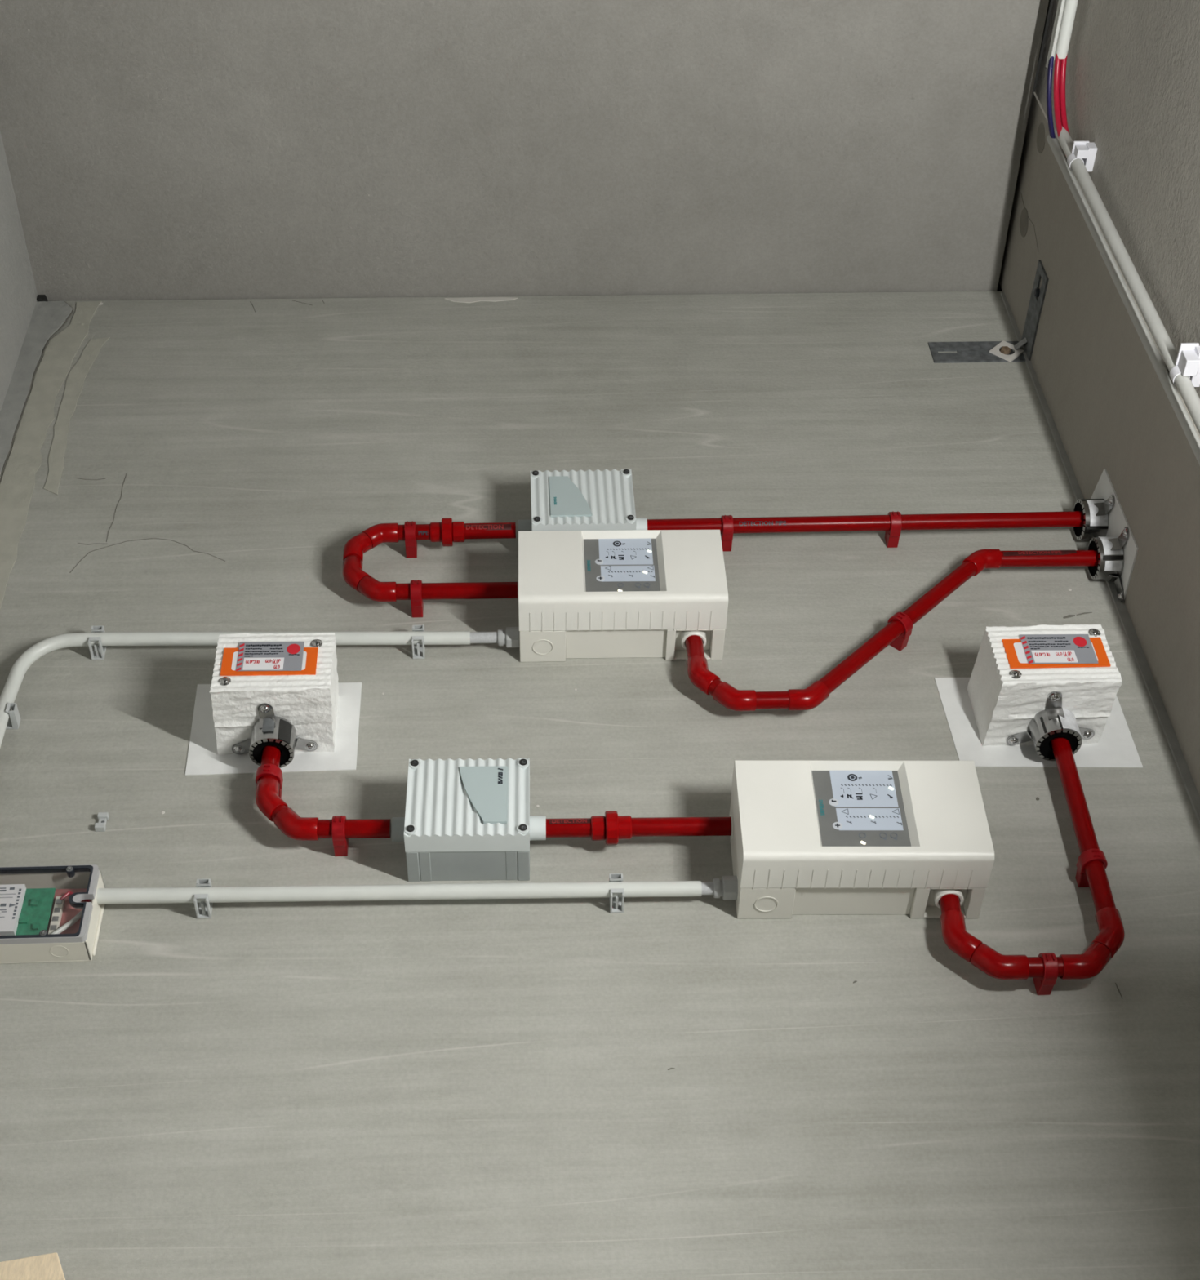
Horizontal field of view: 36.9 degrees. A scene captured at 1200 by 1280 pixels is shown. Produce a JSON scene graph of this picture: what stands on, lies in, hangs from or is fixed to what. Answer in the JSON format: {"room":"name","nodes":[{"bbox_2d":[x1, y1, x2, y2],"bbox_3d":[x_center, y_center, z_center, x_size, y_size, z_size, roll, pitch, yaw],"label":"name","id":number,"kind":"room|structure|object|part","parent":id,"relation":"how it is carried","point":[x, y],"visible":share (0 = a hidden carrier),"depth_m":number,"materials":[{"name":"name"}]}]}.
{"room":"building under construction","nodes":[
{"label":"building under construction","id":0,"kind":"room"},
{"bbox_2d":[0,131,37,412],"bbox_3d":[-1.164,-0.193,0.904,0.200,5.290,3.300,-1,-47,-3],"label":"wall","id":1,"kind":"structure","parent":0,"point":[18,291],"depth_m":3.68,"materials":[{"name":"grey paint"}]},
{"bbox_2d":[0,0,1048,301],"bbox_3d":[-0.243,-1.952,2.945,2.298,0.200,3.500,-1,-47,-3],"label":"ceiling","id":2,"kind":"structure","parent":0,"point":[155,149],"depth_m":3.69,"materials":[{"name":"paint"}]},
{"bbox_2d":[0,291,1199,1279],"bbox_3d":[-0.040,1.086,2.120,2.508,5.199,0.212,-1,-47,-3],"label":"wall","id":3,"kind":"structure","parent":0,"point":[673,1087],"depth_m":2.79,"materials":[{"name":"concrete"}]},
{"bbox_2d":[5,702,20,728],"bbox_3d":[-0.977,0.124,2.949,0.043,0.021,0.043,-1,-47,-3],"label":"clip","id":4,"kind":"object","parent":3,"relation":"attached to","point":[14,722],"visible":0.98,"depth_m":2.95,"materials":[{"name":"grey plastic"}]},
{"bbox_2d":[0,864,105,964],"bbox_3d":[-0.893,0.400,2.643,0.308,0.141,0.064,-1,-47,-3],"label":"junction box","id":5,"kind":"object","parent":3,"relation":"attached to","point":[47,913],"visible":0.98,"depth_m":2.63,"materials":[{"name":"beige plastic"}]},
{"bbox_2d":[0,887,21,919],"bbox_3d":[-0.879,0.386,2.632,0.055,0.058,0.001,-1,-47,-3],"label":"print","id":6,"kind":"object","parent":5,"relation":"attached to","point":[10,897],"depth_m":2.63,"materials":[{"name":"grey paper"}]},
{"bbox_3d":[-0.938,0.397,2.627,0.178,0.087,0.011,-1,-47,-3],"label":"data plate","id":7,"kind":"part","parent":5,"relation":"part of","materials":[{"name":"white paper"}]},
{"bbox_3d":[-0.788,0.345,2.675,0.012,0.012,0.012,-1,-47,-3],"label":"screw post","id":8,"kind":"part","parent":5,"relation":"part of","materials":[{"name":"grey metal"}]},
{"bbox_2d":[88,625,106,660],"bbox_3d":[-0.860,0.004,3.080,0.021,0.043,0.043,-1,-47,-3],"label":"clip","id":9,"kind":"object","parent":3,"relation":"attached to","point":[99,652],"visible":0.8,"depth_m":3.07,"materials":[{"name":"grey plastic"}]},
{"bbox_2d":[94,812,109,831],"bbox_3d":[-0.778,0.284,2.808,0.017,0.032,0.011,-1,-47,-3],"label":"clip","id":10,"kind":"object","parent":3,"relation":"attached to","point":[103,817],"visible":1,"depth_m":2.81,"materials":[{"name":"grey plastic"}]},
{"bbox_2d":[193,878,213,918],"bbox_3d":[-0.591,0.385,2.682,0.021,0.043,0.043,-1,-47,-3],"label":"clip","id":11,"kind":"object","parent":3,"relation":"attached to","point":[204,910],"visible":0.86,"depth_m":2.68,"materials":[{"name":"grey plastic"}]},
{"bbox_2d":[0,631,497,747],"bbox_3d":[-0.574,0.169,2.900,0.834,0.538,0.024,-1,-47,-3],"label":"cable conduit","id":12,"kind":"object","parent":3,"relation":"attached to","point":[16,674],"visible":0.92,"depth_m":3.07,"materials":[{"name":"white plastic"}]},
{"bbox_2d":[255,764,283,798],"bbox_3d":[-0.521,0.224,2.835,0.041,0.021,0.070,-1,-47,-3],"label":"clip","id":13,"kind":"object","parent":3,"relation":"attached to","point":[272,770],"visible":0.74,"depth_m":2.81,"materials":[{"name":"red plastic"}]},
{"bbox_2d":[185,682,361,775],"bbox_3d":[-0.537,0.144,2.970,0.277,0.207,0.002,-1,-47,-3],"label":"plate","id":14,"kind":"object","parent":3,"relation":"attached to","point":[203,757],"visible":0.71,"depth_m":2.93,"materials":[{"name":"paint"}]},
{"bbox_2d":[208,632,338,755],"bbox_3d":[-0.525,0.087,2.922,0.196,0.135,0.152,-1,-47,-3],"label":"box","id":15,"kind":"object","parent":14,"relation":"attached to","point":[296,674],"visible":0.93,"depth_m":2.87,"materials":[{"name":"white plaster"},{"name":"silver metal"},{"name":"white paper"}]},
{"bbox_2d":[244,644,299,656],"bbox_3d":[-0.526,0.016,2.887,0.087,0.028,0.001,-1,-47,-3],"label":"print","id":16,"kind":"object","parent":15,"relation":"attached to","point":[250,650],"depth_m":2.89,"materials":[{"name":"grey paper"}]},
{"bbox_2d":[231,702,317,768],"bbox_3d":[-0.526,0.159,2.869,0.139,0.051,0.116,-1,-47,-3],"label":"pipe fitting","id":17,"kind":"object","parent":15,"relation":"attached to","point":[270,729],"visible":0.94,"depth_m":2.86,"materials":[{"name":"metal"}]},
{"bbox_2d":[255,745,391,840],"bbox_3d":[-0.430,0.234,2.808,0.212,0.196,0.036,-1,-47,-3],"label":"pipe","id":18,"kind":"object","parent":3,"relation":"attached to","point":[268,800],"visible":0.98,"depth_m":2.74,"materials":[{"name":"red plastic"}]},
{"bbox_2d":[331,815,348,856],"bbox_3d":[-0.399,0.298,2.760,0.020,0.040,0.070,-1,-47,-3],"label":"clip","id":19,"kind":"object","parent":3,"relation":"attached to","point":[340,844],"visible":0.96,"depth_m":2.74,"materials":[{"name":"red plastic"}]},
{"bbox_2d":[89,880,714,904],"bbox_3d":[-0.293,0.377,2.686,0.932,0.039,0.024,-1,-47,-3],"label":"cable conduit","id":20,"kind":"object","parent":3,"relation":"attached to","point":[648,888],"visible":0.91,"depth_m":2.68,"materials":[{"name":"white plastic"}]},
{"bbox_2d":[404,520,417,558],"bbox_3d":[-0.345,-0.185,3.275,0.020,0.040,0.070,-1,-47,-3],"label":"clip","id":21,"kind":"object","parent":3,"relation":"attached to","point":[411,544],"visible":0.99,"depth_m":3.25,"materials":[{"name":"red plastic"}]},
{"bbox_2d":[409,579,423,617],"bbox_3d":[-0.322,-0.075,3.159,0.020,0.040,0.070,-1,-47,-3],"label":"clip","id":22,"kind":"object","parent":3,"relation":"attached to","point":[416,602],"visible":0.96,"depth_m":3.14,"materials":[{"name":"red plastic"}]},
{"bbox_2d":[411,624,425,658],"bbox_3d":[-0.312,0.003,3.096,0.021,0.043,0.043,-1,-47,-3],"label":"clip","id":23,"kind":"object","parent":3,"relation":"attached to","point":[418,651],"visible":0.84,"depth_m":3.09,"materials":[{"name":"grey plastic"}]},
{"bbox_2d":[342,517,517,602],"bbox_3d":[-0.302,-0.143,3.213,0.314,0.204,0.052,-1,-47,-3],"label":"pipe","id":24,"kind":"object","parent":3,"relation":"attached to","point":[446,531],"visible":0.99,"depth_m":3.19,"materials":[{"name":"red plastic"}]},
{"bbox_2d":[417,530,428,534],"bbox_3d":[-0.320,-0.194,3.253,0.018,0.005,0.006,-1,-47,-3],"label":"print","id":25,"kind":"object","parent":24,"relation":"attached to","point":[420,532],"depth_m":3.25,"materials":[{"name":"grey"}]},
{"bbox_2d":[466,524,503,529],"bbox_3d":[-0.209,-0.205,3.261,0.068,0.009,0.003,-1,-47,-3],"label":"print","id":26,"kind":"object","parent":24,"relation":"on","point":[468,526],"depth_m":3.26,"materials":[{"name":"grey"}]},
{"bbox_2d":[391,757,546,881],"bbox_3d":[-0.201,0.274,2.759,0.235,0.154,0.113,0,-47,-2],"label":"box","id":27,"kind":"object","parent":3,"relation":"attached to","point":[468,820],"visible":1,"depth_m":2.72,"materials":[{"name":"grey plastic"}]},
{"bbox_2d":[391,817,404,841],"bbox_3d":[-0.304,0.290,2.752,0.028,0.038,0.038,0,-47,-2],"label":"socket","id":28,"kind":"object","parent":27,"relation":"attached to","point":[397,824],"depth_m":2.74,"materials":[{"name":"grey plastic"}]},
{"bbox_3d":[-0.200,0.250,2.736,0.186,0.154,0.040,0,-47,-2],"label":"lid","id":29,"kind":"part","parent":27,"relation":"part of","materials":[{"name":"grey plastic"}]},
{"bbox_3d":[-0.178,0.234,2.724,0.074,0.112,0.005,0,-47,-2],"label":"name plate","id":30,"kind":"part","parent":27,"relation":"part of","materials":[{"name":"grey"}]},
{"bbox_2d":[529,816,546,840],"bbox_3d":[-0.097,0.289,2.759,0.028,0.038,0.038,0,-47,-2],"label":"socket","id":31,"kind":"object","parent":27,"relation":"attached to","point":[537,824],"depth_m":2.74,"materials":[{"name":"grey plastic"}]},
{"bbox_2d":[546,810,731,844],"bbox_3d":[0.061,0.288,2.764,0.290,0.052,0.052,-1,-47,-3],"label":"pipe","id":32,"kind":"object","parent":27,"relation":"attached to","point":[611,828],"visible":1,"depth_m":2.75,"materials":[{"name":"red plastic"}]},
{"bbox_2d":[551,818,586,822],"bbox_3d":[-0.047,0.277,2.751,0.053,0.007,0.001,-1,-47,-3],"label":"print","id":33,"kind":"object","parent":32,"relation":"on","point":[553,820],"depth_m":2.75,"materials":[{"name":"red"}]},
{"bbox_2d":[517,469,647,531],"bbox_3d":[-0.033,-0.222,3.291,0.235,0.154,0.113,-1,-47,-3],"label":"box","id":34,"kind":"object","parent":3,"relation":"attached to","point":[589,500],"visible":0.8,"depth_m":3.25,"materials":[{"name":"grey plastic"}]},
{"bbox_2d":[517,519,531,531],"bbox_3d":[-0.135,-0.201,3.279,0.028,0.038,0.038,-1,-47,-3],"label":"socket","id":35,"kind":"object","parent":34,"relation":"attached to","point":[525,525],"depth_m":3.26,"materials":[{"name":"grey plastic"}]},
{"bbox_3d":[-0.054,-0.260,3.252,0.074,0.112,0.005,-1,-47,-3],"label":"name plate","id":36,"kind":"part","parent":34,"relation":"part of","materials":[{"name":"grey"}]},
{"bbox_2d":[635,517,647,529],"bbox_3d":[0.071,-0.205,3.288,0.028,0.038,0.038,-1,-47,-3],"label":"socket","id":37,"kind":"object","parent":34,"relation":"attached to","point":[642,522],"depth_m":3.27,"materials":[{"name":"grey plastic"}]},
{"bbox_2d":[608,873,624,913],"bbox_3d":[0.025,0.380,2.704,0.021,0.043,0.043,-1,-47,-3],"label":"clip","id":38,"kind":"object","parent":3,"relation":"attached to","point":[616,904],"visible":0.88,"depth_m":2.70,"materials":[{"name":"grey plastic"}]},
{"bbox_2d":[517,529,728,662],"bbox_3d":[0.034,-0.077,3.115,0.354,0.183,0.146,-1,-47,-2],"label":"smoke detector","id":39,"kind":"object","parent":3,"relation":"attached to","point":[637,593],"visible":0.98,"depth_m":3.06,"materials":[{"name":"beige plastic"}]},
{"bbox_2d":[497,626,519,647],"bbox_3d":[-0.157,-0.005,3.095,0.036,0.032,0.036,-1,-47,-3],"label":"cable gland","id":40,"kind":"object","parent":39,"relation":"attached to","point":[509,637],"visible":0.98,"depth_m":3.08,"materials":[{"name":"grey plastic"}]},
{"bbox_2d":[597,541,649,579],"bbox_3d":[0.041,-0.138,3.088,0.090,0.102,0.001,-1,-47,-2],"label":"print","id":41,"kind":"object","parent":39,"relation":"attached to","point":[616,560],"depth_m":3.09,"materials":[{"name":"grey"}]},
{"bbox_2d":[605,542,654,588],"bbox_3d":[0.050,-0.129,3.080,0.084,0.122,0.001,-1,-47,-2],"label":"print","id":42,"kind":"object","parent":39,"relation":"attached to","point":[628,565],"depth_m":3.08,"materials":[{"name":"grey"}]},
{"bbox_2d":[728,760,994,918],"bbox_3d":[0.387,0.301,2.722,0.369,0.194,0.146,0,-47,-1],"label":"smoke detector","id":43,"kind":"object","parent":3,"relation":"attached to","point":[808,837],"visible":0.98,"depth_m":2.67,"materials":[{"name":"beige plastic"}]},
{"bbox_2d":[712,875,737,900],"bbox_3d":[0.189,0.373,2.703,0.036,0.032,0.036,-1,-47,-3],"label":"cable gland","id":44,"kind":"object","parent":43,"relation":"attached to","point":[726,887],"visible":1,"depth_m":2.69,"materials":[{"name":"grey plastic"}]},
{"bbox_2d":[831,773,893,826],"bbox_3d":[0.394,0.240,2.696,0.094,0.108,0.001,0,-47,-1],"label":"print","id":45,"kind":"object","parent":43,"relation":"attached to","point":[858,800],"depth_m":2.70,"materials":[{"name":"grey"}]},
{"bbox_2d":[840,774,902,839],"bbox_3d":[0.403,0.249,2.687,0.088,0.130,0.001,0,-47,-1],"label":"print","id":46,"kind":"object","parent":43,"relation":"attached to","point":[871,805],"depth_m":2.69,"materials":[{"name":"grey"}]},
{"bbox_2d":[647,511,1083,533],"bbox_3d":[0.502,-0.215,3.310,0.835,0.033,0.029,-1,-47,-3],"label":"pipe","id":47,"kind":"object","parent":3,"relation":"attached to","point":[1065,518],"visible":1,"depth_m":3.30,"materials":[{"name":"red plastic"}]},
{"bbox_2d":[720,515,733,551],"bbox_3d":[0.233,-0.199,3.304,0.020,0.040,0.070,-1,-47,-3],"label":"clip","id":48,"kind":"object","parent":47,"relation":"attached to","point":[726,537],"visible":0.94,"depth_m":3.28,"materials":[{"name":"red plastic"}]},
{"bbox_2d":[739,520,786,525],"bbox_3d":[0.297,-0.213,3.286,0.086,0.007,0.005,-1,-47,-3],"label":"print","id":49,"kind":"object","parent":47,"relation":"on","point":[741,522],"depth_m":3.29,"materials":[{"name":"grey"}]},
{"bbox_2d":[884,511,902,547],"bbox_3d":[0.542,-0.207,3.321,0.020,0.040,0.070,-1,-47,-3],"label":"clip","id":50,"kind":"object","parent":47,"relation":"attached to","point":[891,536],"visible":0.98,"depth_m":3.30,"materials":[{"name":"red plastic"}]},
{"bbox_2d":[684,549,1097,711],"bbox_3d":[0.537,-0.024,3.108,0.791,0.382,0.036,-1,-47,-3],"label":"pipe","id":51,"kind":"object","parent":3,"relation":"attached to","point":[808,698],"visible":1,"depth_m":3.05,"materials":[{"name":"red plastic"}]},
{"bbox_2d":[1017,551,1062,554],"bbox_3d":[0.792,-0.158,3.235,0.079,0.008,0.001,-1,-47,-3],"label":"print","id":52,"kind":"object","parent":51,"relation":"on","point":[1019,552],"depth_m":3.23,"materials":[{"name":"red"}]},
{"bbox_2d":[887,612,912,651],"bbox_3d":[0.519,-0.017,3.119,0.041,0.041,0.070,-1,-47,-3],"label":"clip","id":53,"kind":"object","parent":3,"relation":"attached to","point":[900,643],"visible":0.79,"depth_m":3.10,"materials":[{"name":"red plastic"}]},
{"bbox_2d":[928,260,1048,363],"bbox_3d":[0.803,-0.680,3.733,0.203,0.078,0.205,-1,-47,-3],"label":"bracket","id":54,"kind":"object","parent":3,"relation":"attached to","point":[977,351],"visible":1,"depth_m":3.78,"materials":[{"name":"metal"}]},
{"bbox_3d":[0.800,-0.609,3.804,0.200,0.072,0.004,-1,-47,-3],"label":"wall arm","id":55,"kind":"part","parent":54,"relation":"part of","materials":[{"name":"metal"}]},
{"bbox_2d":[989,340,1024,362],"bbox_3d":[0.860,-0.612,3.799,0.075,0.075,0.010,-1,-47,-3],"label":"washer","id":56,"kind":"object","parent":54,"relation":"attached to","point":[1003,349],"visible":1,"depth_m":3.79,"materials":[{"name":"grey paint"}]},
{"bbox_3d":[0.903,-0.682,3.736,0.004,0.075,0.204,-1,-47,-3],"label":"arm","id":57,"kind":"part","parent":54,"relation":"part of","materials":[{"name":"metal"}]},
{"bbox_2d":[939,737,1124,979],"bbox_3d":[0.632,0.320,2.745,0.279,0.478,0.036,-1,-47,-3],"label":"pipe","id":58,"kind":"object","parent":3,"relation":"attached to","point":[1086,965],"visible":0.99,"depth_m":2.62,"materials":[{"name":"red plastic"}]},
{"bbox_2d":[934,677,1142,767],"bbox_3d":[0.731,0.137,3.011,0.304,0.217,0.002,-1,-47,-3],"label":"plate","id":59,"kind":"object","parent":3,"relation":"attached to","point":[1116,747],"visible":0.5,"depth_m":2.97,"materials":[{"name":"paint"}]},
{"bbox_2d":[967,624,1122,746],"bbox_3d":[0.730,0.075,2.967,0.204,0.139,0.152,-1,-47,-3],"label":"box","id":60,"kind":"object","parent":59,"relation":"attached to","point":[1015,671],"visible":0.94,"depth_m":2.92,"materials":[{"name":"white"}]},
{"bbox_2d":[1006,691,1094,760],"bbox_3d":[0.743,0.143,2.909,0.145,0.051,0.124,-1,-47,-3],"label":"pipe fitting","id":61,"kind":"object","parent":60,"relation":"attached to","point":[1055,722],"visible":0.96,"depth_m":2.90,"materials":[{"name":"metal"}]},
{"bbox_2d":[1026,636,1088,648],"bbox_3d":[0.747,0.004,2.933,0.096,0.029,0.001,-1,-47,-3],"label":"print","id":62,"kind":"object","parent":60,"relation":"attached to","point":[1033,642],"depth_m":2.93,"materials":[{"name":"grey paper"}]},
{"bbox_2d":[1032,952,1058,995],"bbox_3d":[0.644,0.479,2.594,0.020,0.040,0.070,-1,-47,-3],"label":"clip","id":63,"kind":"object","parent":3,"relation":"attached to","point":[1044,985],"visible":0.91,"depth_m":2.58,"materials":[{"name":"red plastic"}]},
{"bbox_2d":[1075,848,1107,887],"bbox_3d":[0.748,0.346,2.738,0.041,0.021,0.070,-1,-47,-3],"label":"clip","id":64,"kind":"object","parent":3,"relation":"attached to","point":[1087,856],"visible":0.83,"depth_m":2.72,"materials":[{"name":"red plastic"}]},
{"bbox_2d":[996,0,1053,291],"bbox_3d":[0.973,-1.993,3.020,0.280,0.150,3.500,-1,-47,-3],"label":"gap","id":65,"kind":"structure","parent":0,"point":[1050,3],"depth_m":3.65,"materials":[{"name":"black"}]},
{"bbox_2d":[998,0,1199,796],"bbox_3d":[1.141,-0.238,1.013,0.202,5.290,3.300,-1,-47,-3],"label":"wall","id":66,"kind":"structure","parent":0,"point":[1110,409],"depth_m":3.15,"materials":[{"name":"grey paint"}]},
{"bbox_2d":[1045,0,1065,67],"bbox_3d":[0.916,-2.111,2.670,0.014,0.033,2.652,-1,-47,-3],"label":"cable conduit","id":67,"kind":"object","parent":66,"relation":"attached to","point":[1060,6],"visible":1,"depth_m":3.52,"materials":[{"name":"white plastic"}]},
{"bbox_2d":[1054,0,1078,58],"bbox_3d":[0.904,-2.072,2.576,0.024,0.070,2.579,-1,-47,-3],"label":"cable conduit","id":68,"kind":"object","parent":66,"relation":"attached to","point":[1070,6],"visible":1,"depth_m":3.40,"materials":[{"name":"white plastic"}]},
{"bbox_2d":[1066,141,1097,171],"bbox_3d":[0.899,-0.903,3.359,0.046,0.026,0.050,-1,-47,-3],"label":"clip","id":69,"kind":"object","parent":66,"relation":"attached to","point":[1086,151],"visible":0.92,"depth_m":3.35,"materials":[{"name":"white plastic"}]},
{"bbox_2d":[1090,468,1138,601],"bbox_3d":[0.934,-0.203,3.283,0.003,0.267,0.124,-1,-47,-3],"label":"plate","id":70,"kind":"object","parent":66,"relation":"attached to","point":[1117,521],"visible":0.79,"depth_m":3.24,"materials":[{"name":"paint"}]},
{"bbox_2d":[1073,494,1114,540],"bbox_3d":[0.907,-0.242,3.329,0.045,0.102,0.124,-1,-47,-3],"label":"pipe fitting","id":71,"kind":"object","parent":70,"relation":"attached to","point":[1095,511],"visible":0.96,"depth_m":3.30,"materials":[{"name":"metal"}]},
{"bbox_2d":[1087,526,1128,603],"bbox_3d":[0.914,-0.146,3.224,0.045,0.114,0.128,-1,-47,-3],"label":"pipe fitting","id":72,"kind":"object","parent":70,"relation":"attached to","point":[1110,550],"visible":0.98,"depth_m":3.22,"materials":[{"name":"metal"}]},
{"bbox_2d":[1046,133,1199,465],"bbox_3d":[0.996,0.457,2.034,0.018,4.236,0.029,-1,-47,-3],"label":"cable conduit","id":73,"kind":"object","parent":66,"relation":"attached to","point":[1152,351],"visible":1,"depth_m":3.12,"materials":[{"name":"grey plastic"}]},
{"bbox_2d":[1046,56,1055,138],"bbox_3d":[0.895,-1.071,3.546,0.010,0.140,0.148,-1,-47,-3],"label":"power cable","id":74,"kind":"object","parent":73,"relation":"in","point":[1049,82],"visible":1,"depth_m":3.57,"materials":[{"name":"blue plastic"}]},
{"bbox_2d":[1054,126,1199,434],"bbox_3d":[0.982,0.440,1.949,0.023,4.139,0.025,-1,-47,-3],"label":"cable conduit","id":75,"kind":"object","parent":66,"relation":"attached to","point":[1191,399],"visible":1,"depth_m":3.06,"materials":[{"name":"grey plastic"}]},
{"bbox_2d":[1053,53,1062,137],"bbox_3d":[0.878,-1.047,3.425,0.011,0.133,0.148,-1,-47,-3],"label":"power cable","id":76,"kind":"object","parent":75,"relation":"in","point":[1057,61],"visible":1,"depth_m":3.45,"materials":[{"name":"red plastic"}]},
{"bbox_2d":[1059,53,1070,135],"bbox_3d":[0.890,-1.047,3.426,0.011,0.133,0.148,-1,-47,-3],"label":"power cable","id":77,"kind":"object","parent":75,"relation":"in","point":[1064,61],"visible":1,"depth_m":3.45,"materials":[{"name":"red plastic"}]},
{"bbox_2d":[1168,342,1199,386],"bbox_3d":[0.932,-0.433,2.847,0.046,0.035,0.067,-1,-47,-3],"label":"clip","id":78,"kind":"object","parent":66,"relation":"attached to","point":[1187,363],"visible":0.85,"depth_m":2.84,"materials":[{"name":"white plastic"}]},
{"bbox_3d":[0.110,1.528,-0.892,2.508,0.200,3.700,-1,-47,-3],"label":"floor","id":79,"kind":"structure","parent":0,"visible":0},
{"bbox_2d":[0,1252,65,1279],"bbox_3d":[-0.083,1.520,1.109,1.472,2.737,0.083,-17,-48,12],"label":"wooden plank","id":80,"kind":"object","parent":79,"relation":"on","point":[46,1266],"visible":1,"depth_m":2.22,"materials":[{"name":"beige wood"}]}
]}

